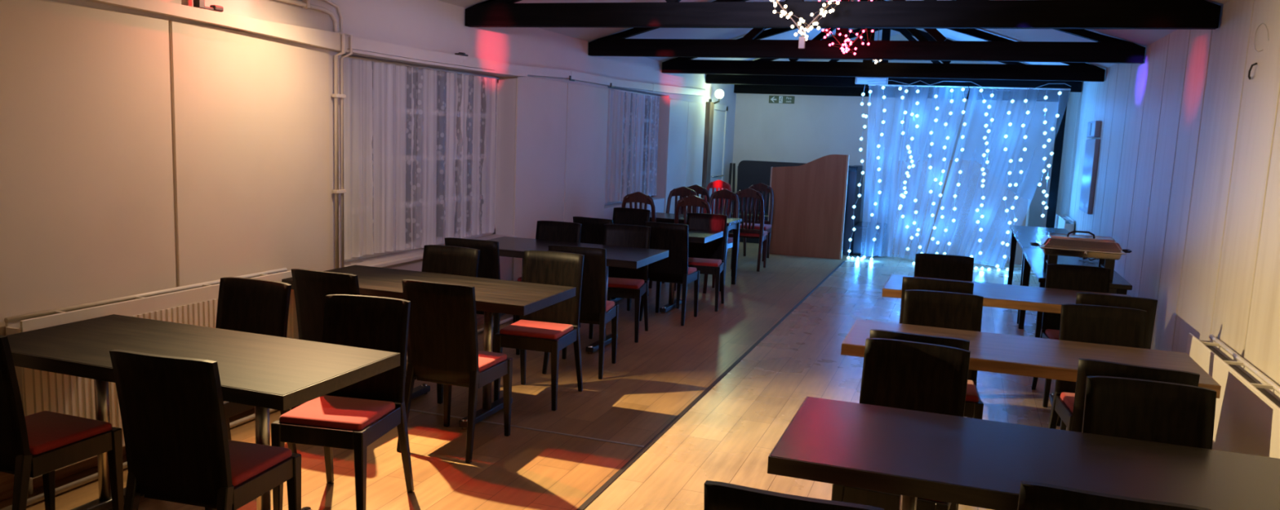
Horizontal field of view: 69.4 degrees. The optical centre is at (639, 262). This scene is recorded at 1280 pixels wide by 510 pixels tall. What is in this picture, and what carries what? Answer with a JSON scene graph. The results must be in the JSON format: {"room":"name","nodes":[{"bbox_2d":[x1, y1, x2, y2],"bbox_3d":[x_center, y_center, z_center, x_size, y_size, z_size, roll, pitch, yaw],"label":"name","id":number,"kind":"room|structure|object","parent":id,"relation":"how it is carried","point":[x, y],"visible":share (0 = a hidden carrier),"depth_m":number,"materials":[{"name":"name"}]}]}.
{"room":"community hall","nodes":[
{"label":"community hall","id":0,"kind":"room"},
{"bbox_2d":[44,0,736,287],"bbox_3d":[-2.109,-0.567,5.803,0.260,2.660,21.600,5,9,19],"label":"wall","id":1,"kind":"structure","parent":0,"point":[434,25],"depth_m":7.75,"materials":[{"name":"white paint"}]},
{"bbox_2d":[0,0,176,336],"bbox_3d":[-2.610,-0.065,4.044,0.016,2.120,1.425,5,9,19],"label":"wall panel","id":2,"kind":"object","parent":1,"relation":"attached to","point":[86,193],"depth_m":4.17,"materials":[{"name":"beige paint"}]},
{"bbox_2d":[85,0,347,51],"bbox_3d":[-3.664,-0.746,0.706,0.070,0.135,10.870,5,9,19],"label":"trim","id":3,"kind":"structure","parent":1,"relation":"attached to","point":[331,41],"depth_m":4.93,"materials":[{"name":"white wood"}]},
{"bbox_2d":[193,0,223,12],"bbox_3d":[-2.215,-1.331,4.750,0.040,0.062,0.170,5,9,19],"label":"clamp","id":4,"kind":"object","parent":3,"relation":"on","point":[197,3],"visible":0.91,"depth_m":4.72,"materials":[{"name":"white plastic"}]},
{"bbox_2d":[169,20,329,287],"bbox_3d":[-2.169,-0.224,5.289,0.016,2.120,1.204,5,9,19],"label":"wall panel","id":5,"kind":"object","parent":1,"relation":"attached to","point":[251,111],"depth_m":5.13,"materials":[{"name":"beige paint"}]},
{"bbox_2d":[0,314,507,502],"bbox_3d":[-2.345,0.813,5.020,0.035,0.130,19.650,5,9,19],"label":"baseboard","id":6,"kind":"structure","parent":1,"relation":"attached to","point":[6,480],"depth_m":4.18,"materials":[{"name":"white wood"}]},
{"bbox_2d":[277,0,352,268],"bbox_3d":[-2.362,-0.340,4.522,0.098,2.270,2.980,5,9,19],"label":"pipe","id":7,"kind":"object","parent":1,"relation":"attached to","point":[304,3],"visible":0.76,"depth_m":5.81,"materials":[{"name":"white metal"}]},
{"bbox_2d":[341,54,499,259],"bbox_3d":[-1.619,-0.795,7.032,0.060,1.361,2.240,5,9,19],"label":"lace curtain","id":8,"kind":"object","parent":1,"relation":"attached to","point":[380,113],"visible":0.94,"depth_m":6.68,"materials":[{"name":"white fabric"}]},
{"bbox_2d":[342,53,498,262],"bbox_3d":[-1.704,-0.810,7.136,0.060,1.400,2.420,5,9,19],"label":"window","id":9,"kind":"structure","parent":1,"relation":"in","point":[441,76],"depth_m":7.41,"materials":[{"name":"white"}]},
{"bbox_2d":[346,35,496,70],"bbox_3d":[-1.536,-1.495,6.674,0.100,0.086,1.890,5,9,19],"label":"trim","id":10,"kind":"structure","parent":1,"relation":"attached to","point":[360,44],"depth_m":6.48,"materials":[{"name":"white wood"}]},
{"bbox_2d":[454,52,468,56],"bbox_3d":[-1.370,-1.604,7.098,0.040,0.027,0.140,5,9,19],"label":"curtain bracket","id":11,"kind":"object","parent":10,"relation":"on","point":[459,53],"visible":0.97,"depth_m":7.08,"materials":[{"name":"black metal"}]},
{"bbox_2d":[337,48,527,76],"bbox_3d":[-1.440,-1.483,6.941,0.110,0.038,2.450,5,9,19],"label":"trim","id":12,"kind":"structure","parent":1,"relation":"attached to","point":[354,51],"depth_m":6.60,"materials":[{"name":"white wood"}]},
{"bbox_2d":[362,235,517,267],"bbox_3d":[-1.522,-0.083,7.163,0.050,0.030,2.420,5,9,19],"label":"windowsill","id":13,"kind":"structure","parent":1,"relation":"attached to","point":[393,262],"depth_m":6.55,"materials":[{"name":"white wood"}]},
{"bbox_2d":[494,62,571,78],"bbox_3d":[-0.970,-1.731,8.324,0.060,0.120,1.610,5,9,19],"label":"trim","id":14,"kind":"structure","parent":1,"relation":"attached to","point":[502,67],"depth_m":8.27,"materials":[{"name":"white wood"}]},
{"bbox_2d":[511,76,567,280],"bbox_3d":[-0.942,-0.664,8.756,0.016,2.120,1.075,5,9,19],"label":"wall panel","id":15,"kind":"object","parent":1,"relation":"attached to","point":[540,124],"depth_m":8.62,"materials":[{"name":"beige paint"}]},
{"bbox_2d":[563,82,608,222],"bbox_3d":[-0.577,-0.795,9.786,0.016,2.120,1.098,5,9,19],"label":"wall panel","id":16,"kind":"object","parent":1,"relation":"attached to","point":[587,106],"depth_m":9.69,"materials":[{"name":"beige paint"}]},
{"bbox_2d":[565,71,653,90],"bbox_3d":[-0.283,-2.009,10.257,0.060,0.105,2.510,5,9,19],"label":"trim","id":17,"kind":"structure","parent":1,"relation":"attached to","point":[576,76],"depth_m":10.03,"materials":[{"name":"white wood"}]},
{"bbox_2d":[604,87,655,204],"bbox_3d":[-0.201,-1.427,11.360,0.060,1.360,2.230,5,9,19],"label":"window","id":18,"kind":"structure","parent":1,"relation":"in","point":[647,107],"depth_m":12.10,"materials":[{"name":"white"}]},
{"bbox_2d":[604,88,660,204],"bbox_3d":[-0.109,-1.414,11.275,0.060,1.321,2.090,5,9,19],"label":"lace curtain","id":19,"kind":"object","parent":1,"relation":"attached to","point":[615,144],"visible":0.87,"depth_m":11.13,"materials":[{"name":"white fabric"}]},
{"bbox_2d":[664,98,688,213],"bbox_3d":[0.493,-1.178,12.807,0.016,2.120,0.860,5,9,19],"label":"wall panel","id":20,"kind":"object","parent":1,"relation":"attached to","point":[677,109],"depth_m":12.69,"materials":[{"name":"beige paint"}]},
{"bbox_2d":[648,83,709,96],"bbox_3d":[0.578,-2.361,12.675,0.060,0.155,2.650,5,9,19],"label":"trim","id":21,"kind":"structure","parent":1,"relation":"attached to","point":[656,87],"depth_m":12.46,"materials":[{"name":"white wood"}]},
{"bbox_2d":[684,102,706,213],"bbox_3d":[0.789,-1.285,13.644,0.016,2.120,0.910,5,9,19],"label":"wall panel","id":22,"kind":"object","parent":1,"relation":"attached to","point":[696,111],"depth_m":13.55,"materials":[{"name":"beige paint"}]},
{"bbox_2d":[702,102,714,213],"bbox_3d":[1.023,-1.376,14.218,0.070,2.160,0.240,5,9,19],"label":"wall panel","id":23,"kind":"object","parent":1,"relation":"attached to","point":[709,108],"depth_m":14.09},
{"bbox_2d":[708,88,724,103],"bbox_3d":[1.171,-2.514,14.117,0.222,0.272,0.144,5,9,19],"label":"wall lamp","id":24,"kind":"object","parent":1,"relation":"attached to","point":[719,94],"visible":0.91,"depth_m":14.06,"materials":[{"name":"white glass"}]},
{"bbox_2d":[709,103,728,213],"bbox_3d":[1.238,-1.446,14.806,0.084,2.150,0.960,5,9,19],"label":"door","id":25,"kind":"structure","parent":1,"relation":"in","point":[720,112],"depth_m":14.83,"materials":[{"name":"silver metal"}]},
{"bbox_2d":[0,242,1066,509],"bbox_3d":[0.384,1.028,5.123,5.750,0.100,22.000,5,9,19],"label":"floor","id":26,"kind":"structure","parent":0,"point":[730,434],"depth_m":5.67,"materials":[{"name":"brown laminate"}]},
{"bbox_2d":[0,335,124,509],"bbox_3d":[-2.305,0.649,3.476,0.422,0.895,0.484,5,9,19],"label":"dining chair","id":27,"kind":"object","parent":26,"relation":"on","point":[44,442],"visible":1,"depth_m":3.40,"materials":[{"name":"brown wood"}]},
{"bbox_2d":[4,267,298,494],"bbox_3d":[-2.353,0.523,4.714,0.108,0.789,1.712,5,9,19],"label":"radiator","id":28,"kind":"object","parent":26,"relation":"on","point":[196,304],"visible":0.38,"depth_m":4.22,"materials":[{"name":"metal"}]},
{"bbox_2d":[4,314,399,509],"bbox_3d":[-1.809,0.709,3.701,1.520,0.750,0.680,5,9,19],"label":"dining table","id":29,"kind":"object","parent":26,"relation":"on","point":[264,372],"visible":0.71,"depth_m":3.59,"materials":[{"name":"wood"}]},
{"bbox_2d":[109,349,301,509],"bbox_3d":[-1.513,0.713,3.256,0.422,0.895,0.484,4,8,14],"label":"dining chair","id":30,"kind":"object","parent":26,"relation":"on","point":[179,450],"visible":1,"depth_m":3.05,"materials":[{"name":"brown wood"}]},
{"bbox_2d":[215,276,297,453],"bbox_3d":[-1.920,0.550,4.284,0.422,0.895,0.484,5,8,18],"label":"dining chair","id":31,"kind":"object","parent":26,"relation":"on","point":[250,305],"visible":0.21,"depth_m":4.42,"materials":[{"name":"brown wood"}]},
{"bbox_2d":[0,316,513,509],"bbox_3d":[-0.827,0.381,8.835,0.028,0.027,10.900,5,9,19],"label":"pipe","id":32,"kind":"object","parent":26,"relation":"on","point":[86,480],"visible":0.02,"depth_m":4.13,"materials":[{"name":"white metal"}]},
{"bbox_2d":[291,268,359,409],"bbox_3d":[-1.578,0.460,5.021,0.422,0.895,0.484,5,9,19],"label":"dining chair","id":33,"kind":"object","parent":26,"relation":"on","point":[311,287],"visible":0.18,"depth_m":4.80,"materials":[{"name":"brown wood"}]},
{"bbox_2d":[271,294,413,509],"bbox_3d":[-1.264,0.623,3.967,0.422,0.895,0.484,4,8,10],"label":"dining chair","id":34,"kind":"object","parent":26,"relation":"on","point":[354,416],"visible":0.88,"depth_m":4.07,"materials":[{"name":"brown wood"}]},
{"bbox_2d":[281,265,576,430],"bbox_3d":[-1.231,0.489,5.423,1.540,0.750,0.680,5,9,19],"label":"dining table","id":35,"kind":"object","parent":26,"relation":"on","point":[491,295],"visible":0.58,"depth_m":5.29,"materials":[{"name":"wood"}]},
{"bbox_2d":[422,244,479,404],"bbox_3d":[-1.289,0.365,5.779,0.422,0.895,0.484,5,9,19],"label":"dining chair","id":36,"kind":"object","parent":26,"relation":"on","point":[437,259],"visible":0.13,"depth_m":5.91,"materials":[{"name":"brown wood"}]},
{"bbox_2d":[396,280,512,463],"bbox_3d":[-0.953,0.514,4.828,0.422,0.895,0.484,5,8,18],"label":"dining chair","id":37,"kind":"object","parent":26,"relation":"on","point":[442,345],"visible":1,"depth_m":4.62,"materials":[{"name":"brown wood"}]},
{"bbox_2d":[444,237,519,355],"bbox_3d":[-1.122,0.253,6.617,0.422,0.895,0.484,5,8,15],"label":"dining chair","id":38,"kind":"object","parent":26,"relation":"on","point":[489,258],"visible":0.16,"depth_m":6.35,"materials":[{"name":"brown wood"}]},
{"bbox_2d":[409,408,644,448],"bbox_3d":[-1.019,0.892,5.305,2.204,0.004,0.018,5,9,19],"label":"trim","id":39,"kind":"structure","parent":26,"relation":"attached to","point":[457,417],"depth_m":5.13,"materials":[{"name":"silver metal"}]},
{"bbox_2d":[493,250,584,411],"bbox_3d":[-0.616,0.400,5.727,0.422,0.895,0.484,5,8,15],"label":"dining chair","id":40,"kind":"object","parent":26,"relation":"on","point":[553,328],"visible":0.89,"depth_m":5.82,"materials":[{"name":"brown wood"}]},
{"bbox_2d":[512,220,582,327],"bbox_3d":[-0.759,0.123,7.644,0.422,0.895,0.484,5,8,17],"label":"dining chair","id":41,"kind":"object","parent":26,"relation":"on","point":[571,232],"visible":0.16,"depth_m":7.78,"materials":[{"name":"brown wood"}]},
{"bbox_2d":[488,236,668,354],"bbox_3d":[-0.600,0.254,7.264,1.460,0.750,0.760,5,9,19],"label":"dining table","id":42,"kind":"object","parent":26,"relation":"on","point":[508,246],"visible":0.58,"depth_m":7.12,"materials":[{"name":"wood"}]},
{"bbox_2d":[542,244,618,379],"bbox_3d":[-0.399,0.305,6.462,0.422,0.895,0.484,4,8,11],"label":"dining chair","id":43,"kind":"object","parent":26,"relation":"on","point":[594,308],"visible":0.44,"depth_m":6.25,"materials":[{"name":"brown wood"}]},
{"bbox_2d":[573,216,631,311],"bbox_3d":[-0.352,0.016,8.515,0.422,0.895,0.484,6,9,25],"label":"dining chair","id":44,"kind":"object","parent":26,"relation":"on","point":[592,228],"visible":0.14,"depth_m":8.28,"materials":[{"name":"brown wood"}]},
{"bbox_2d":[588,224,650,342],"bbox_3d":[-0.158,0.156,7.588,0.422,0.895,0.484,4,8,9],"label":"dining chair","id":45,"kind":"object","parent":26,"relation":"on","point":[623,282],"visible":0.58,"depth_m":7.71,"materials":[{"name":"brown wood"}]},
{"bbox_2d":[612,207,650,302],"bbox_3d":[-0.175,-0.088,9.301,0.422,0.895,0.484,5,9,21],"label":"dining chair","id":46,"kind":"object","parent":26,"relation":"on","point":[620,215],"visible":0.09,"depth_m":9.44,"materials":[{"name":"brown wood"}]},
{"bbox_2d":[621,191,664,288],"bbox_3d":[0.033,-0.272,10.150,0.405,1.038,0.478,5,9,19],"label":"carved chair","id":47,"kind":"object","parent":26,"relation":"on","point":[637,197],"visible":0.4,"depth_m":9.88,"materials":[{"name":"brown wood"}]},
{"bbox_2d":[611,222,723,313],"bbox_3d":[-0.008,0.042,8.935,1.460,0.750,0.670,5,9,19],"label":"dining table","id":48,"kind":"object","parent":26,"relation":"on","point":[697,236],"visible":0.32,"depth_m":8.76,"materials":[{"name":"wood"}]},
{"bbox_2d":[639,222,699,325],"bbox_3d":[0.281,0.069,8.331,0.422,0.895,0.484,5,9,19],"label":"dining chair","id":49,"kind":"object","parent":26,"relation":"on","point":[672,237],"visible":0.9,"depth_m":8.12,"materials":[{"name":"brown wood"}]},
{"bbox_2d":[665,186,697,214],"bbox_3d":[0.445,-0.387,11.083,0.405,1.038,0.478,5,8,17],"label":"carved chair","id":50,"kind":"object","parent":26,"relation":"on","point":[686,192],"visible":0.31,"depth_m":11.22,"materials":[{"name":"brown wood"}]},
{"bbox_2d":[674,195,715,293],"bbox_3d":[0.594,-0.221,9.957,0.405,1.038,0.478,5,8,15],"label":"carved chair","id":51,"kind":"object","parent":26,"relation":"on","point":[695,201],"visible":0.42,"depth_m":9.71,"materials":[{"name":"brown wood"}]},
{"bbox_2d":[648,212,742,291],"bbox_3d":[0.431,-0.145,10.385,1.280,0.750,0.640,5,9,19],"label":"dining table","id":52,"kind":"object","parent":26,"relation":"on","point":[734,224],"visible":0.37,"depth_m":10.35,"materials":[{"name":"black wood"}]},
{"bbox_2d":[680,184,710,214],"bbox_3d":[0.759,-0.502,11.990,0.405,1.038,0.478,5,9,19],"label":"carved chair","id":53,"kind":"object","parent":26,"relation":"on","point":[698,189],"visible":0.24,"depth_m":11.70,"materials":[{"name":"brown wood"}]},
{"bbox_2d":[675,213,727,311],"bbox_3d":[0.608,-0.016,9.024,0.422,0.895,0.484,4,8,11],"label":"dining chair","id":54,"kind":"object","parent":26,"relation":"on","point":[708,258],"visible":0.63,"depth_m":9.14,"materials":[{"name":"brown wood"}]},
{"bbox_2d":[576,261,844,509],"bbox_3d":[-0.304,1.108,3.988,0.028,0.004,19.000,5,9,19],"label":"trim","id":55,"kind":"structure","parent":26,"relation":"on","point":[604,486],"depth_m":5.51,"materials":[{"name":"metal"}]},
{"bbox_2d":[703,179,731,249],"bbox_3d":[1.047,-0.648,13.102,0.405,1.038,0.478,5,9,19],"label":"carved chair","id":56,"kind":"object","parent":26,"relation":"on","point":[717,184],"visible":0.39,"depth_m":13.23,"materials":[{"name":"red wood"}]},
{"bbox_2d":[708,189,739,278],"bbox_3d":[0.908,-0.342,10.904,0.405,1.038,0.478,6,9,23],"label":"carved chair","id":57,"kind":"object","parent":26,"relation":"on","point":[723,193],"visible":0.37,"depth_m":11.01,"materials":[{"name":"brown wood"}]},
{"bbox_2d":[726,163,735,215],"bbox_3d":[1.514,-1.039,15.337,0.145,1.221,0.035,5,9,19],"label":"stand","id":58,"kind":"object","parent":26,"relation":"on","point":[731,164],"visible":0.33,"depth_m":15.27,"materials":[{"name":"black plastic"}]},
{"bbox_2d":[730,188,768,271],"bbox_3d":[1.391,-0.438,11.720,0.405,1.038,0.478,5,8,16],"label":"carved chair","id":59,"kind":"object","parent":26,"relation":"on","point":[762,235],"visible":0.69,"depth_m":11.53,"materials":[{"name":"brown wood"}]},
{"bbox_2d":[739,182,773,261],"bbox_3d":[1.590,-0.572,12.727,0.405,1.038,0.478,5,9,19],"label":"carved chair","id":60,"kind":"object","parent":26,"relation":"on","point":[762,187],"visible":0.61,"depth_m":12.83,"materials":[{"name":"brown wood"}]},
{"bbox_2d":[728,160,849,247],"bbox_3d":[2.409,-0.939,14.680,1.900,1.280,0.740,5,9,19],"label":"divider","id":61,"kind":"object","parent":26,"relation":"on","point":[749,173],"visible":0.18,"depth_m":14.98,"materials":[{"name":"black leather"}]},
{"bbox_2d":[703,480,884,509],"bbox_3d":[0.383,0.927,2.303,0.422,0.895,0.484,5,8,18],"label":"dining chair","id":62,"kind":"object","parent":26,"relation":"on","point":[718,495],"visible":1,"depth_m":2.05,"materials":[{"name":"brown wood"}]},
{"bbox_2d":[768,154,848,259],"bbox_3d":[2.373,-0.823,13.158,1.082,1.474,0.056,5,9,19],"label":"divider","id":63,"kind":"object","parent":26,"relation":"on","point":[809,206],"visible":0.88,"depth_m":13.13,"materials":[{"name":"brown wood"}]},
{"bbox_2d":[842,164,887,256],"bbox_3d":[3.405,-0.788,13.834,0.540,1.300,0.960,5,9,19],"label":"sofa","id":64,"kind":"object","parent":26,"relation":"on","point":[862,242],"visible":0.95,"depth_m":13.48,"materials":[{"name":"black leather"}]},
{"bbox_2d":[831,337,970,509],"bbox_3d":[0.984,0.783,3.500,0.422,0.895,0.484,6,9,24],"label":"dining chair","id":65,"kind":"object","parent":26,"relation":"on","point":[905,375],"visible":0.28,"depth_m":3.61,"materials":[{"name":"brown wood"}]},
{"bbox_2d":[869,328,969,509],"bbox_3d":[1.212,0.712,4.065,0.422,0.895,0.484,6,9,22],"label":"dining chair","id":66,"kind":"object","parent":26,"relation":"on","point":[945,341],"visible":0.05,"depth_m":3.78,"materials":[{"name":"brown wood"}]},
{"bbox_2d":[899,276,973,324],"bbox_3d":[1.786,0.512,5.642,0.422,0.895,0.484,5,9,19],"label":"dining chair","id":67,"kind":"object","parent":26,"relation":"on","point":[908,282],"visible":0.09,"depth_m":5.38,"materials":[{"name":"brown wood"}]},
{"bbox_2d":[902,289,983,419],"bbox_3d":[1.538,0.626,4.768,0.422,0.895,0.484,5,8,15],"label":"dining chair","id":68,"kind":"object","parent":26,"relation":"on","point":[942,309],"visible":0.38,"depth_m":4.90,"materials":[{"name":"brown wood"}]},
{"bbox_2d":[914,253,973,281],"bbox_3d":[2.089,0.412,6.437,0.422,0.895,0.484,5,8,16],"label":"dining chair","id":69,"kind":"object","parent":26,"relation":"on","point":[960,268],"visible":0.15,"depth_m":6.58,"materials":[{"name":"brown wood"}]},
{"bbox_2d":[887,160,1030,264],"bbox_3d":[4.674,-0.780,13.578,1.916,1.460,0.056,5,9,19],"label":"divider","id":70,"kind":"object","parent":26,"relation":"on","point":[963,234],"visible":0.91,"depth_m":13.57,"materials":[{"name":"fabric"}]},
{"bbox_2d":[881,274,1131,405],"bbox_3d":[2.349,0.557,5.997,1.510,0.750,0.690,5,9,19],"label":"dining table","id":71,"kind":"object","parent":26,"relation":"on","point":[994,295],"visible":0.27,"depth_m":5.85,"materials":[{"name":"brown wood"}]},
{"bbox_2d":[968,86,1071,89],"bbox_3d":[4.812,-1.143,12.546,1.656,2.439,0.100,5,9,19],"label":"curtain rod","id":72,"kind":"object","parent":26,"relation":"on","point":[969,86],"visible":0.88,"depth_m":12.30,"materials":[{"name":"white metal"}]},
{"bbox_2d":[767,396,1279,509],"bbox_3d":[1.194,0.959,2.824,1.530,0.750,0.690,5,9,19],"label":"dining table","id":73,"kind":"object","parent":26,"relation":"on","point":[911,455],"visible":0.98,"depth_m":2.74,"materials":[{"name":"wood"}]},
{"bbox_2d":[840,319,1221,398],"bbox_3d":[1.727,0.766,4.336,1.515,0.750,0.640,5,9,19],"label":"dining table","id":74,"kind":"object","parent":26,"relation":"on","point":[1017,355],"visible":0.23,"depth_m":4.21,"materials":[{"name":"brown wood"}]},
{"bbox_2d":[1007,225,1071,324],"bbox_3d":[4.271,0.097,9.804,0.605,0.750,2.560,5,9,19],"label":"buffet table","id":75,"kind":"object","parent":26,"relation":"on","point":[1024,235],"visible":0.44,"depth_m":10.35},
{"bbox_2d":[1054,213,1075,234],"bbox_3d":[5.620,-0.221,12.325,0.116,0.784,1.362,5,9,19],"label":"radiator","id":76,"kind":"object","parent":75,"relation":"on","point":[1063,221],"visible":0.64,"depth_m":12.04,"materials":[{"name":"metal"}]},
{"bbox_2d":[1045,91,1068,227],"bbox_3d":[5.589,-1.074,12.468,0.100,2.430,0.100,5,9,19],"label":"trim","id":77,"kind":"structure","parent":26,"relation":"on","point":[1060,122],"depth_m":12.38,"materials":[{"name":"black wood"}]},
{"bbox_2d":[1031,263,1110,408],"bbox_3d":[2.901,0.489,6.138,0.422,0.895,0.484,5,8,15],"label":"dining chair","id":78,"kind":"object","parent":26,"relation":"on","point":[1064,277],"visible":0.27,"depth_m":6.28,"materials":[{"name":"brown wood"}]},
{"bbox_2d":[1017,247,1132,337],"bbox_3d":[3.489,0.378,7.595,0.605,0.750,2.120,5,9,19],"label":"buffet table","id":79,"kind":"object","parent":26,"relation":"on","point":[1033,259],"visible":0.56,"depth_m":7.55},
{"bbox_2d":[1030,230,1131,279],"bbox_3d":[3.279,-0.076,6.901,0.684,0.325,0.400,5,9,19],"label":"chafing dish","id":80,"kind":"object","parent":79,"relation":"on","point":[1107,250],"visible":0.82,"depth_m":6.77,"materials":[{"name":"silver metal"}]},
{"bbox_2d":[1078,257,1098,261],"bbox_3d":[3.819,-0.034,7.777,0.221,0.028,0.167,5,9,19],"label":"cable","id":81,"kind":"object","parent":79,"relation":"on","point":[1089,259],"visible":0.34,"depth_m":7.75,"materials":[{"name":"black plastic"}]},
{"bbox_2d":[1047,303,1146,431],"bbox_3d":[2.274,0.691,4.527,0.422,0.895,0.484,4,8,13],"label":"dining chair","id":82,"kind":"object","parent":26,"relation":"on","point":[1085,323],"visible":0.34,"depth_m":4.67,"materials":[{"name":"brown wood"}]},
{"bbox_2d":[1056,292,1157,431],"bbox_3d":[2.664,0.596,5.310,0.422,0.895,0.484,5,9,21],"label":"dining chair","id":83,"kind":"object","parent":26,"relation":"on","point":[1149,305],"visible":0.09,"depth_m":5.04,"materials":[{"name":"brown wood"}]},
{"bbox_2d":[1017,480,1211,509],"bbox_3d":[1.138,0.948,2.380,0.422,0.895,0.484,5,9,19],"label":"dining chair","id":84,"kind":"object","parent":26,"relation":"on","point":[1033,495],"visible":1,"depth_m":2.13,"materials":[{"name":"brown wood"}]},
{"bbox_2d":[1071,358,1199,432],"bbox_3d":[1.911,0.798,3.667,0.422,0.895,0.484,6,9,25],"label":"dining chair","id":85,"kind":"object","parent":26,"relation":"on","point":[1086,367],"visible":0.07,"depth_m":3.44,"materials":[{"name":"brown wood"}]},
{"bbox_2d":[1081,376,1216,449],"bbox_3d":[1.665,0.877,3.035,0.422,0.895,0.484,5,8,18],"label":"dining chair","id":86,"kind":"object","parent":26,"relation":"on","point":[1135,409],"visible":0.47,"depth_m":3.17,"materials":[{"name":"brown wood"}]},
{"bbox_2d":[1186,333,1279,458],"bbox_3d":[2.612,0.896,3.847,0.121,0.704,2.732,5,9,19],"label":"radiator","id":87,"kind":"object","parent":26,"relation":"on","point":[1247,413],"visible":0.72,"depth_m":4.15,"materials":[{"name":"metal"}]},
{"bbox_2d":[438,0,1229,69],"bbox_3d":[0.510,-1.993,4.695,5.550,0.994,21.800,5,9,19],"label":"ceiling","id":88,"kind":"structure","parent":0,"point":[1144,37],"depth_m":9.78,"materials":[{"name":"paint"}]},
{"bbox_2d":[769,0,839,48],"bbox_3d":[1.075,-1.952,6.036,0.559,1.088,0.173,5,9,19],"label":"heart","id":89,"kind":"object","parent":88,"relation":"hanging from","point":[802,41],"visible":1,"depth_m":6.07,"materials":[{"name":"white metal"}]},
{"bbox_2d":[465,0,1221,29],"bbox_3d":[1.086,-2.093,6.348,5.126,0.931,0.100,5,9,19],"label":"roof truss","id":90,"kind":"object","parent":88,"relation":"attached to","point":[926,14],"visible":0.98,"depth_m":6.21,"materials":[{"name":"black wood"}]},
{"bbox_2d":[818,0,876,54],"bbox_3d":[1.897,-2.350,8.376,0.563,0.916,0.196,6,9,24],"label":"heart","id":91,"kind":"object","parent":88,"relation":"hanging from","point":[846,48],"visible":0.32,"depth_m":8.40,"materials":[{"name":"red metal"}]},
{"bbox_2d":[588,0,1145,63],"bbox_3d":[1.914,-2.391,8.688,5.126,0.931,0.100,5,9,19],"label":"roof truss","id":92,"kind":"object","parent":88,"relation":"attached to","point":[1104,49],"visible":0.75,"depth_m":8.56,"materials":[{"name":"black wood"}]},
{"bbox_2d":[873,0,881,63],"bbox_3d":[2.736,-2.680,10.600,0.350,0.782,0.100,5,9,19],"label":"heart","id":93,"kind":"object","parent":88,"relation":"hanging from","point":[875,60],"visible":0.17,"depth_m":10.64,"materials":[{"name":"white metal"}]},
{"bbox_2d":[662,0,1105,81],"bbox_3d":[2.726,-2.682,10.981,5.126,0.931,0.100,5,9,19],"label":"roof truss","id":94,"kind":"object","parent":88,"relation":"attached to","point":[1073,72],"visible":0.68,"depth_m":10.90,"materials":[{"name":"black wood"}]},
{"bbox_2d":[706,28,1082,92],"bbox_3d":[3.439,-2.937,12.993,5.126,0.931,0.100,5,9,19],"label":"roof truss","id":95,"kind":"object","parent":88,"relation":"attached to","point":[816,81],"visible":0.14,"depth_m":12.93,"materials":[{"name":"black wood"}]},
{"bbox_2d":[854,76,888,84],"bbox_3d":[3.256,-2.567,13.006,0.450,0.110,0.085,5,9,19],"label":"emergency light","id":96,"kind":"object","parent":95,"relation":"attached to","point":[859,80],"visible":0.71,"depth_m":12.97,"materials":[{"name":"grey plastic"}]},
{"bbox_2d":[846,80,1071,271],"bbox_3d":[4.254,-1.182,12.541,2.685,2.524,0.100,5,9,19],"label":"string lights","id":97,"kind":"object","parent":88,"relation":"hanging from","point":[1060,92],"visible":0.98,"depth_m":12.53,"materials":[{"name":"white plastic"}]},
{"bbox_2d":[730,34,1058,238],"bbox_3d":[4.061,-2.011,15.054,5.150,3.431,0.150,5,9,19],"label":"wall","id":98,"kind":"structure","parent":0,"point":[807,130],"depth_m":14.96,"materials":[{"name":"beige paint"}]},
{"bbox_2d":[768,95,795,103],"bbox_3d":[2.369,-2.731,15.469,0.430,0.124,0.018,5,9,19],"label":"exit sign","id":99,"kind":"object","parent":98,"relation":"attached to","point":[772,99],"visible":1,"depth_m":15.47,"materials":[{"name":"green plastic"}]},
{"bbox_2d":[733,84,1069,102],"bbox_3d":[4.034,-2.724,14.786,5.150,0.145,0.160,5,9,19],"label":"trim","id":100,"kind":"structure","parent":98,"relation":"attached to","point":[1053,96],"depth_m":14.69,"materials":[{"name":"wood"}]},
{"bbox_2d":[868,84,968,88],"bbox_3d":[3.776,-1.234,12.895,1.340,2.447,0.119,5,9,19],"label":"curtain rod","id":101,"kind":"object","parent":98,"relation":"attached to","point":[868,84],"visible":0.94,"depth_m":12.73,"materials":[{"name":"white metal"}]},
{"bbox_2d":[1055,0,1279,386],"bbox_3d":[2.962,-0.109,4.066,0.200,2.660,21.600,5,9,19],"label":"wall","id":102,"kind":"structure","parent":0,"point":[1188,180],"depth_m":5.79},
{"bbox_2d":[1079,120,1101,214],"bbox_3d":[5.149,-1.100,10.591,0.062,1.030,0.840,5,9,19],"label":"wall cover","id":103,"kind":"structure","parent":102,"relation":"attached to","point":[1092,145],"depth_m":10.35,"materials":[{"name":"blue plastic"}]},
{"bbox_2d":[1248,62,1257,79],"bbox_3d":[3.173,-0.995,4.801,0.032,0.084,0.077,5,9,19],"label":"wall hook","id":104,"kind":"object","parent":102,"relation":"attached to","point":[1255,64],"visible":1,"depth_m":4.78,"materials":[{"name":"black metal"}]},
{"bbox_2d":[1253,22,1268,52],"bbox_3d":[3.169,-1.151,4.717,0.004,0.146,0.265,5,9,19],"label":"wire","id":105,"kind":"object","parent":102,"relation":"attached to","point":[1261,23],"visible":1,"depth_m":4.76,"materials":[{"name":"white"}]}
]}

